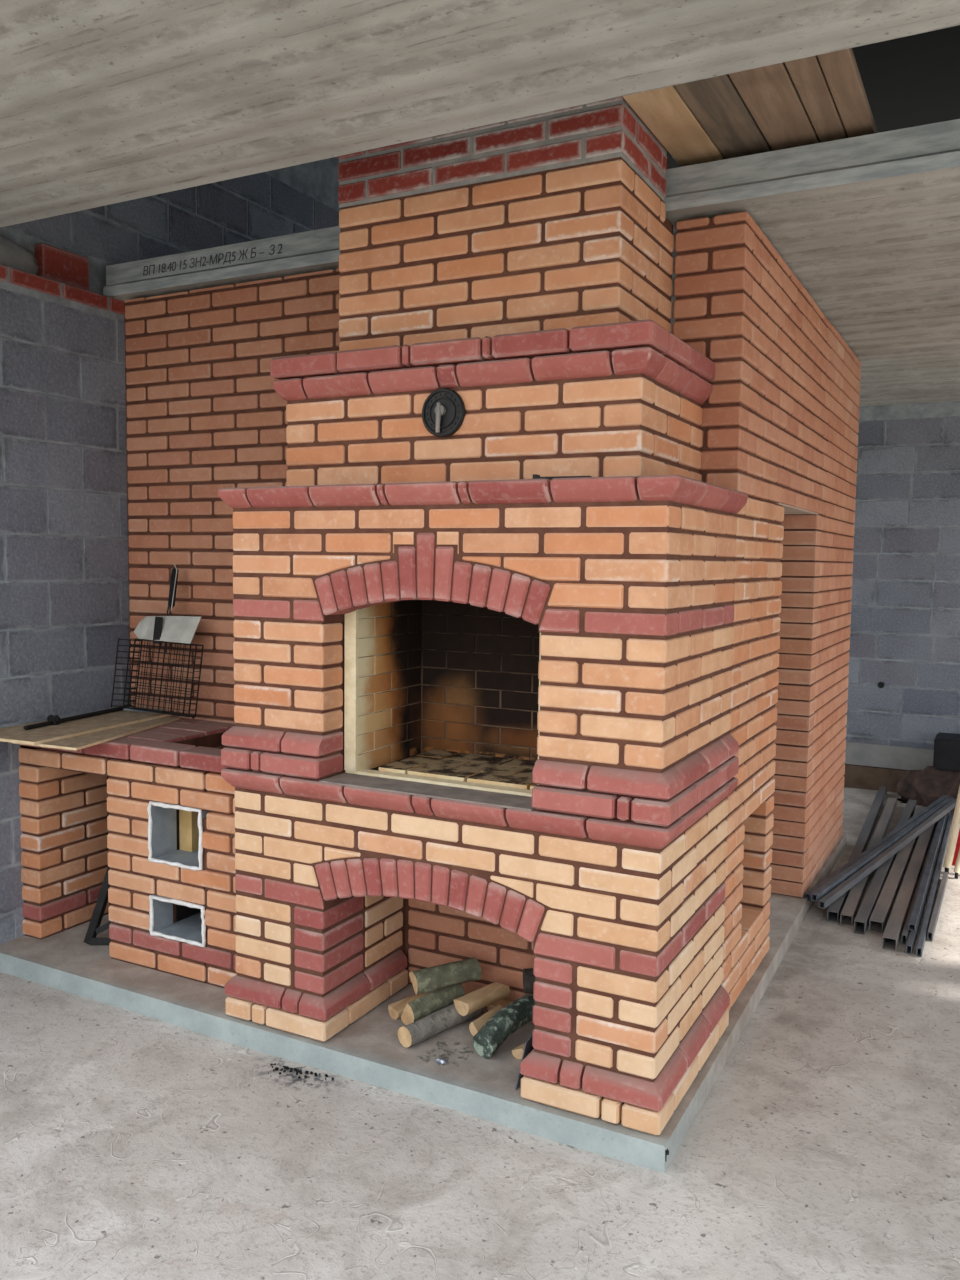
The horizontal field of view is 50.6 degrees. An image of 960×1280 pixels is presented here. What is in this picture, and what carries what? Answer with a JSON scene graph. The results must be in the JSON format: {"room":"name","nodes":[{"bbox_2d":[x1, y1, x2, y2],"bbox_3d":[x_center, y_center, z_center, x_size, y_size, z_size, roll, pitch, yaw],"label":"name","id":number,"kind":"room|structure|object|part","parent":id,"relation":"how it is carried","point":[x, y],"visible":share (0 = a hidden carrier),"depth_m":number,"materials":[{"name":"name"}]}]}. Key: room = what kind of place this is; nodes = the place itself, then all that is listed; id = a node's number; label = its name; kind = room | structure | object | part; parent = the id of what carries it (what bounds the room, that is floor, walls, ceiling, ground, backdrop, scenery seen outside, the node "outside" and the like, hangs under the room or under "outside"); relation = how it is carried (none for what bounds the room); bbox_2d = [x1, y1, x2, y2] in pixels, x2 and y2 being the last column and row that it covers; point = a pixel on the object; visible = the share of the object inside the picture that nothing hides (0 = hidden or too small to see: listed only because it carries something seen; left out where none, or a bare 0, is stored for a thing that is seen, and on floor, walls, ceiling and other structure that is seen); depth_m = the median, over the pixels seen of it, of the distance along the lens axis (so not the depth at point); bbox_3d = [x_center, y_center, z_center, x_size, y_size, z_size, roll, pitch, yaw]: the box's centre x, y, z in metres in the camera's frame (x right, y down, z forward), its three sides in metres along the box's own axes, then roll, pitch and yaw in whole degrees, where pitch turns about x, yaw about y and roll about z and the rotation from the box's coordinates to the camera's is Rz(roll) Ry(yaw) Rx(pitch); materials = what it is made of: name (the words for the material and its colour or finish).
{"room":"unfinished house interior","nodes":[
{"label":"unfinished house interior","id":0,"kind":"room"},
{"bbox_2d":[0,156,339,943],"bbox_3d":[-0.998,-1.129,6.344,0.345,4.695,7.394,3,5,28],"label":"wall","id":1,"kind":"structure","parent":0,"point":[64,584],"depth_m":4.50,"materials":[{"name":"concrete"}]},
{"bbox_2d":[124,268,339,723],"bbox_3d":[-0.919,-0.138,4.543,1.560,2.810,0.241,3,5,28],"label":"wall","id":2,"kind":"structure","parent":0,"point":[205,414],"depth_m":4.54,"materials":[{"name":"orange brick"}]},
{"bbox_2d":[0,787,959,1279],"bbox_3d":[1.554,1.480,3.214,8.000,0.010,9.900,3,5,28],"label":"floor","id":3,"kind":"structure","parent":0,"point":[825,1145],"depth_m":2.90,"materials":[{"name":"grey concrete"}]},
{"bbox_2d":[84,866,110,944],"bbox_3d":[-1.566,1.068,4.271,0.204,0.437,0.039,1,4,0],"label":"bracket","id":4,"kind":"object","parent":3,"relation":"on","point":[94,928],"visible":0.44,"depth_m":4.27,"materials":[{"name":"black metal"}]},
{"bbox_2d":[19,718,236,988],"bbox_3d":[-1.252,0.837,4.298,1.311,0.897,0.615,3,5,28],"label":"stove","id":5,"kind":"object","parent":3,"relation":"on","point":[155,806],"visible":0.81,"depth_m":4.05,"materials":[{"name":"orange brick"}]},
{"bbox_2d":[13,716,179,750],"bbox_3d":[-1.591,0.378,4.292,0.326,0.010,0.846,2,5,13],"label":"sheet","id":6,"kind":"object","parent":5,"relation":"on","point":[79,742],"visible":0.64,"depth_m":4.11,"materials":[{"name":"brown wood"}]},
{"bbox_2d":[0,707,172,744],"bbox_3d":[-1.694,0.356,4.333,0.388,0.024,0.865,3,5,28],"label":"sheet","id":7,"kind":"object","parent":6,"relation":"on","point":[14,734],"depth_m":4.24,"materials":[{"name":"brown wood"}]},
{"bbox_2d":[24,704,131,729],"bbox_3d":[-1.748,0.325,4.452,0.061,0.040,0.658,2,5,19],"label":"rod","id":8,"kind":"object","parent":7,"relation":"on","point":[55,720],"visible":0.87,"depth_m":4.35,"materials":[{"name":"black metal"}]},
{"bbox_3d":[-1.562,0.323,4.700,0.200,0.012,0.050,3,5,23],"label":"metal strip","id":9,"kind":"part","parent":7,"relation":"part of","materials":[{"name":"silver metal"}]},
{"bbox_2d":[111,564,203,716],"bbox_3d":[-1.431,-0.003,4.545,0.440,0.674,0.130,2,5,18],"label":"basket","id":10,"kind":"object","parent":7,"relation":"on","point":[181,630],"visible":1,"depth_m":4.54,"materials":[{"name":"black metal"}]},
{"bbox_3d":[-1.397,-0.050,4.520,0.361,0.120,0.050,3,5,25],"label":"grill lid","id":11,"kind":"part","parent":10,"relation":"part of","materials":[{"name":"silver metal"}]},
{"bbox_3d":[-1.374,-0.234,4.549,0.044,0.176,0.037,3,5,28],"label":"handle","id":12,"kind":"part","parent":10,"relation":"part of","materials":[{"name":"black plastic"}]},
{"bbox_3d":[-1.175,0.754,3.914,0.281,0.244,0.020,3,5,28],"label":"fibre cord","id":13,"kind":"part","parent":5,"relation":"part of","materials":[{"name":"white fabric"}]},
{"bbox_3d":[-1.174,1.089,3.938,0.288,0.168,0.019,3,5,28],"label":"fibre cord","id":14,"kind":"part","parent":5,"relation":"part of","materials":[{"name":"white fabric"}]},
{"bbox_2d":[268,1063,333,1080],"bbox_3d":[-0.595,1.436,3.370,0.242,0.007,0.066,2,5,15],"label":"crumbs","id":15,"kind":"object","parent":3,"relation":"on","point":[271,1064],"visible":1,"depth_m":3.38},
{"bbox_2d":[388,993,428,1019],"bbox_3d":[-0.247,1.327,3.682,0.174,0.044,0.060,-4,6,-44],"label":"log","id":16,"kind":"object","parent":3,"relation":"on","point":[396,1009],"visible":0.45,"depth_m":3.64,"materials":[{"name":"brown wood"}]},
{"bbox_2d":[0,832,846,1172],"bbox_3d":[0.114,1.280,5.198,2.917,0.095,3.805,3,5,28],"label":"plinth","id":17,"kind":"object","parent":3,"relation":"on","point":[369,1050],"visible":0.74,"depth_m":3.49,"materials":[{"name":"grey concrete"}]},
{"bbox_2d":[401,984,464,1024],"bbox_3d":[-0.166,1.287,3.600,0.242,0.096,0.077,-4,6,-44],"label":"log","id":18,"kind":"object","parent":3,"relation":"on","point":[419,1008],"visible":0.79,"depth_m":3.55,"materials":[{"name":"green wood"}]},
{"bbox_2d":[409,957,481,994],"bbox_3d":[-0.123,1.194,3.620,0.250,0.083,0.081,-1,5,-26],"label":"log","id":19,"kind":"object","parent":18,"relation":"on","point":[434,978],"visible":1,"depth_m":3.59,"materials":[{"name":"green wood"}]},
{"bbox_2d":[398,1004,482,1047],"bbox_3d":[-0.134,1.322,3.529,0.074,0.071,0.344,5,6,44],"label":"log","id":20,"kind":"object","parent":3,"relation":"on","point":[418,1031],"visible":0.84,"depth_m":3.46,"materials":[{"name":"grey wood"}]},
{"bbox_2d":[454,982,509,1015],"bbox_3d":[0.008,1.266,3.584,0.194,0.068,0.087,-3,6,-40],"label":"log","id":21,"kind":"object","parent":20,"relation":"on","point":[471,1002],"visible":1,"depth_m":3.55,"materials":[{"name":"brown wood"}]},
{"bbox_2d":[436,1057,447,1063],"bbox_3d":[-0.124,1.369,3.307,0.041,0.018,0.032,3,5,28],"label":"scrap","id":22,"kind":"object","parent":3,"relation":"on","point":[439,1060],"visible":1,"depth_m":3.30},
{"bbox_2d":[417,1041,476,1066],"bbox_3d":[-0.105,1.371,3.367,0.158,0.006,0.171,3,5,28],"label":"chips","id":23,"kind":"object","parent":3,"relation":"on","point":[448,1052],"visible":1,"depth_m":3.37,"materials":[{"name":"wood"}]},
{"bbox_2d":[218,96,747,1135],"bbox_3d":[0.007,-0.269,3.487,1.619,3.258,0.832,3,5,28],"label":"oven","id":24,"kind":"object","parent":3,"relation":"on","point":[483,608],"visible":0.99,"depth_m":3.22,"materials":[{"name":"brick"}]},
{"bbox_3d":[-0.132,-0.703,3.212,0.018,0.092,0.029,0,4,-5],"label":"damper lever","id":25,"kind":"part","parent":24,"relation":"part of","materials":[{"name":"metal"}]},
{"bbox_2d":[270,319,714,485],"bbox_3d":[0.036,-0.735,3.495,1.367,0.450,0.681,3,5,28],"label":"hood","id":26,"kind":"object","parent":24,"relation":"attached to","point":[620,398],"depth_m":3.17,"materials":[{"name":"orange brick"}]},
{"bbox_2d":[469,1004,501,1035],"bbox_3d":[0.031,1.328,3.541,0.050,0.060,0.163,4,6,38],"label":"log","id":27,"kind":"object","parent":3,"relation":"on","point":[475,1026],"visible":0.44,"depth_m":3.51,"materials":[{"name":"brown wood"}]},
{"bbox_2d":[487,999,512,1010],"bbox_3d":[0.105,1.331,3.658,0.150,0.040,0.065,3,5,28],"label":"log","id":28,"kind":"object","parent":3,"relation":"on","point":[502,1002],"visible":0.19,"depth_m":3.67,"materials":[{"name":"brown wood"}]},
{"bbox_2d":[473,994,534,1058],"bbox_3d":[0.098,1.304,3.446,0.088,0.128,0.297,4,6,39],"label":"log","id":29,"kind":"object","parent":3,"relation":"on","point":[518,1013],"visible":0.93,"depth_m":3.38,"materials":[{"name":"green wood"}]},
{"bbox_2d":[523,968,534,993],"bbox_3d":[0.214,1.184,3.537,0.121,0.087,0.088,0,4,-5],"label":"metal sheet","id":30,"kind":"object","parent":29,"relation":"on","point":[528,976],"visible":0.3,"depth_m":3.50,"materials":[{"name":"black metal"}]},
{"bbox_2d":[512,1043,524,1058],"bbox_3d":[0.166,1.353,3.385,0.053,0.044,0.133,4,6,40],"label":"log","id":31,"kind":"object","parent":3,"relation":"on","point":[517,1052],"visible":0.24,"depth_m":3.34,"materials":[{"name":"brown wood"}]},
{"bbox_2d":[515,1035,533,1089],"bbox_3d":[0.187,1.278,3.226,0.030,0.214,0.242,4,5,33],"label":"metal sheet","id":32,"kind":"object","parent":3,"relation":"on","point":[528,1047],"visible":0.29,"depth_m":3.15,"materials":[{"name":"metal"}]},
{"bbox_2d":[827,786,886,921],"bbox_3d":[2.359,1.224,6.247,0.050,0.050,3.082,3,5,26],"label":"tube","id":33,"kind":"object","parent":3,"relation":"on","point":[835,908],"visible":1,"depth_m":6.17,"materials":[{"name":"grey metal"}]},
{"bbox_2d":[840,798,896,925],"bbox_3d":[2.340,1.240,6.032,0.055,0.050,2.721,3,5,26],"label":"tube","id":34,"kind":"object","parent":3,"relation":"on","point":[848,914],"visible":0.75,"depth_m":5.28,"materials":[{"name":"grey metal"}]},
{"bbox_2d":[804,795,947,900],"bbox_3d":[2.399,1.172,5.973,0.030,0.071,2.566,4,6,38],"label":"bar","id":35,"kind":"object","parent":3,"relation":"on","point":[808,893],"visible":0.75,"depth_m":5.77,"materials":[{"name":"metal"}]},
{"bbox_2d":[854,799,915,934],"bbox_3d":[2.402,1.244,5.932,0.050,0.060,2.780,3,5,28],"label":"tube","id":36,"kind":"object","parent":3,"relation":"on","point":[861,921],"visible":0.81,"depth_m":5.20,"materials":[{"name":"grey metal"}]},
{"bbox_2d":[818,799,956,908],"bbox_3d":[2.429,1.180,5.868,0.030,0.071,2.564,4,6,38],"label":"bar","id":37,"kind":"object","parent":36,"relation":"on","point":[824,902],"visible":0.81,"depth_m":5.57,"materials":[{"name":"metal"}]},
{"bbox_2d":[869,806,925,933],"bbox_3d":[2.443,1.252,5.860,0.060,0.055,2.570,3,5,28],"label":"tube","id":38,"kind":"object","parent":3,"relation":"on","point":[879,917],"visible":0.81,"depth_m":5.22,"materials":[{"name":"grey metal"}]},
{"bbox_2d":[882,822,936,950],"bbox_3d":[2.466,1.262,5.736,0.060,0.055,2.770,3,5,28],"label":"tube","id":39,"kind":"object","parent":3,"relation":"on","point":[893,931],"visible":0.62,"depth_m":5.13,"materials":[{"name":"grey metal"}]},
{"bbox_2d":[901,820,938,944],"bbox_3d":[2.534,1.267,5.757,0.022,0.045,2.670,3,5,28],"label":"tube","id":40,"kind":"object","parent":3,"relation":"on","point":[905,933],"visible":0.41,"depth_m":4.97,"materials":[{"name":"grey metal"}]},
{"bbox_2d":[906,812,948,954],"bbox_3d":[2.534,1.274,5.695,0.025,0.040,2.780,3,5,28],"label":"tube","id":41,"kind":"object","parent":3,"relation":"on","point":[912,936],"visible":0.56,"depth_m":5.04,"materials":[{"name":"grey metal"}]},
{"bbox_2d":[908,814,946,930],"bbox_3d":[2.570,1.226,5.775,0.030,0.030,2.600,3,5,28],"label":"tube","id":42,"kind":"object","parent":41,"relation":"on","point":[914,917],"visible":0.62,"depth_m":5.30,"materials":[{"name":"grey metal"}]},
{"bbox_2d":[811,797,952,900],"bbox_3d":[2.412,1.167,5.916,0.030,0.051,2.574,4,6,38],"label":"tube","id":43,"kind":"object","parent":42,"relation":"on","point":[844,875],"visible":0.87,"depth_m":5.53,"materials":[{"name":"metal"}]},
{"bbox_2d":[897,766,959,811],"bbox_3d":[3.455,1.055,7.197,0.950,0.273,0.381,3,5,28],"label":"rubble","id":44,"kind":"object","parent":3,"relation":"on","point":[925,786],"visible":0.65,"depth_m":7.22,"materials":[{"name":"brown stone"}]},
{"bbox_2d":[933,732,959,771],"bbox_3d":[3.475,0.805,7.210,0.450,0.220,0.330,3,5,28],"label":"crate","id":45,"kind":"object","parent":44,"relation":"on","point":[946,756],"visible":1,"depth_m":7.13,"materials":[{"name":"black plastic"}]},
{"bbox_2d":[916,812,953,956],"bbox_3d":[2.563,1.276,5.674,0.022,0.040,2.790,3,5,27],"label":"tube","id":46,"kind":"object","parent":3,"relation":"on","point":[921,942],"visible":0.97,"depth_m":5.21,"materials":[{"name":"grey metal"}]},
{"bbox_2d":[927,872,947,940],"bbox_3d":[2.296,1.319,5.087,0.022,0.040,1.040,3,5,28],"label":"tube","id":47,"kind":"object","parent":3,"relation":"on","point":[931,930],"visible":1,"depth_m":4.98,"materials":[{"name":"grey metal"}]},
{"bbox_2d":[943,786,959,878],"bbox_3d":[2.832,0.945,5.591,0.482,0.727,0.324,3,5,28],"label":"stand","id":48,"kind":"object","parent":3,"relation":"on","point":[955,825],"visible":0.91,"depth_m":5.66,"materials":[{"name":"beige paint"}]},
{"bbox_3d":[2.861,0.944,5.600,0.410,0.632,0.240,4,6,36],"label":"panel","id":49,"kind":"part","parent":48,"relation":"part of","materials":[{"name":"red paint"}]},
{"bbox_2d":[0,0,959,406],"bbox_3d":[2.654,-1.575,3.965,8.430,0.229,6.965,3,5,28],"label":"ceiling","id":50,"kind":"structure","parent":0,"point":[103,102],"depth_m":2.70,"materials":[{"name":"grey concrete"}]},
{"bbox_2d":[622,86,724,166],"bbox_3d":[0.507,-1.615,3.001,0.151,0.028,1.675,3,5,28],"label":"plank","id":51,"kind":"object","parent":50,"relation":"on","point":[664,111],"visible":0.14,"depth_m":3.19,"materials":[{"name":"brown wood"}]},
{"bbox_2d":[674,74,771,158],"bbox_3d":[0.645,-1.608,2.929,0.151,0.028,1.675,3,5,28],"label":"plank","id":52,"kind":"object","parent":50,"relation":"on","point":[717,104],"visible":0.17,"depth_m":3.12,"materials":[{"name":"brown wood"}]},
{"bbox_2d":[728,62,820,150],"bbox_3d":[0.783,-1.601,2.857,0.148,0.028,1.675,3,5,28],"label":"plank","id":53,"kind":"object","parent":50,"relation":"on","point":[770,94],"visible":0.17,"depth_m":3.05,"materials":[{"name":"brown wood"}]},
{"bbox_2d":[784,55,847,142],"bbox_3d":[0.889,-1.595,2.802,0.081,0.028,1.675,3,5,28],"label":"plank","id":54,"kind":"object","parent":50,"relation":"on","point":[807,75],"visible":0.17,"depth_m":2.99,"materials":[{"name":"brown wood"}]},
{"bbox_2d":[817,48,877,137],"bbox_3d":[0.966,-1.591,2.762,0.082,0.028,1.675,3,5,28],"label":"plank","id":55,"kind":"object","parent":50,"relation":"on","point":[840,69],"visible":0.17,"depth_m":2.95,"materials":[{"name":"brown wood"}]},
{"bbox_2d":[672,211,860,1010],"bbox_3d":[1.427,-0.130,4.811,0.253,2.809,2.861,3,5,28],"label":"wall","id":56,"kind":"structure","parent":0,"point":[780,425],"depth_m":4.13,"materials":[{"name":"brick"}]},
{"bbox_3d":[1.306,-0.581,4.532,0.241,0.006,0.930,3,5,28],"label":"lintel plate","id":57,"kind":"part","parent":56,"relation":"part of","materials":[{"name":"grey metal"}]},
{"bbox_2d":[666,25,959,168],"bbox_3d":[1.397,-3.394,4.587,6.400,0.150,7.600,3,5,28],"label":"ceiling opening","id":58,"kind":"structure","parent":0,"point":[912,80],"depth_m":6.21,"materials":[{"name":"black"}]},
{"bbox_2d":[845,401,959,748],"bbox_3d":[3.212,-0.320,7.728,6.200,3.125,0.256,3,5,28],"label":"wall","id":59,"kind":"structure","parent":0,"point":[903,688],"depth_m":7.59,"materials":[{"name":"concrete"}]},
{"bbox_2d":[843,764,909,792],"bbox_3d":[2.726,1.047,7.908,1.700,0.180,0.058,3,5,28],"label":"trim","id":60,"kind":"structure","parent":59,"relation":"attached to","point":[855,776],"depth_m":7.74,"materials":[{"name":"brown wood"}]},
{"bbox_2d":[844,742,933,769],"bbox_3d":[2.735,0.867,7.907,1.700,0.170,0.028,3,5,28],"label":"baseboard","id":61,"kind":"structure","parent":59,"relation":"attached to","point":[864,754],"depth_m":7.70,"materials":[{"name":"grey concrete"}]}
]}

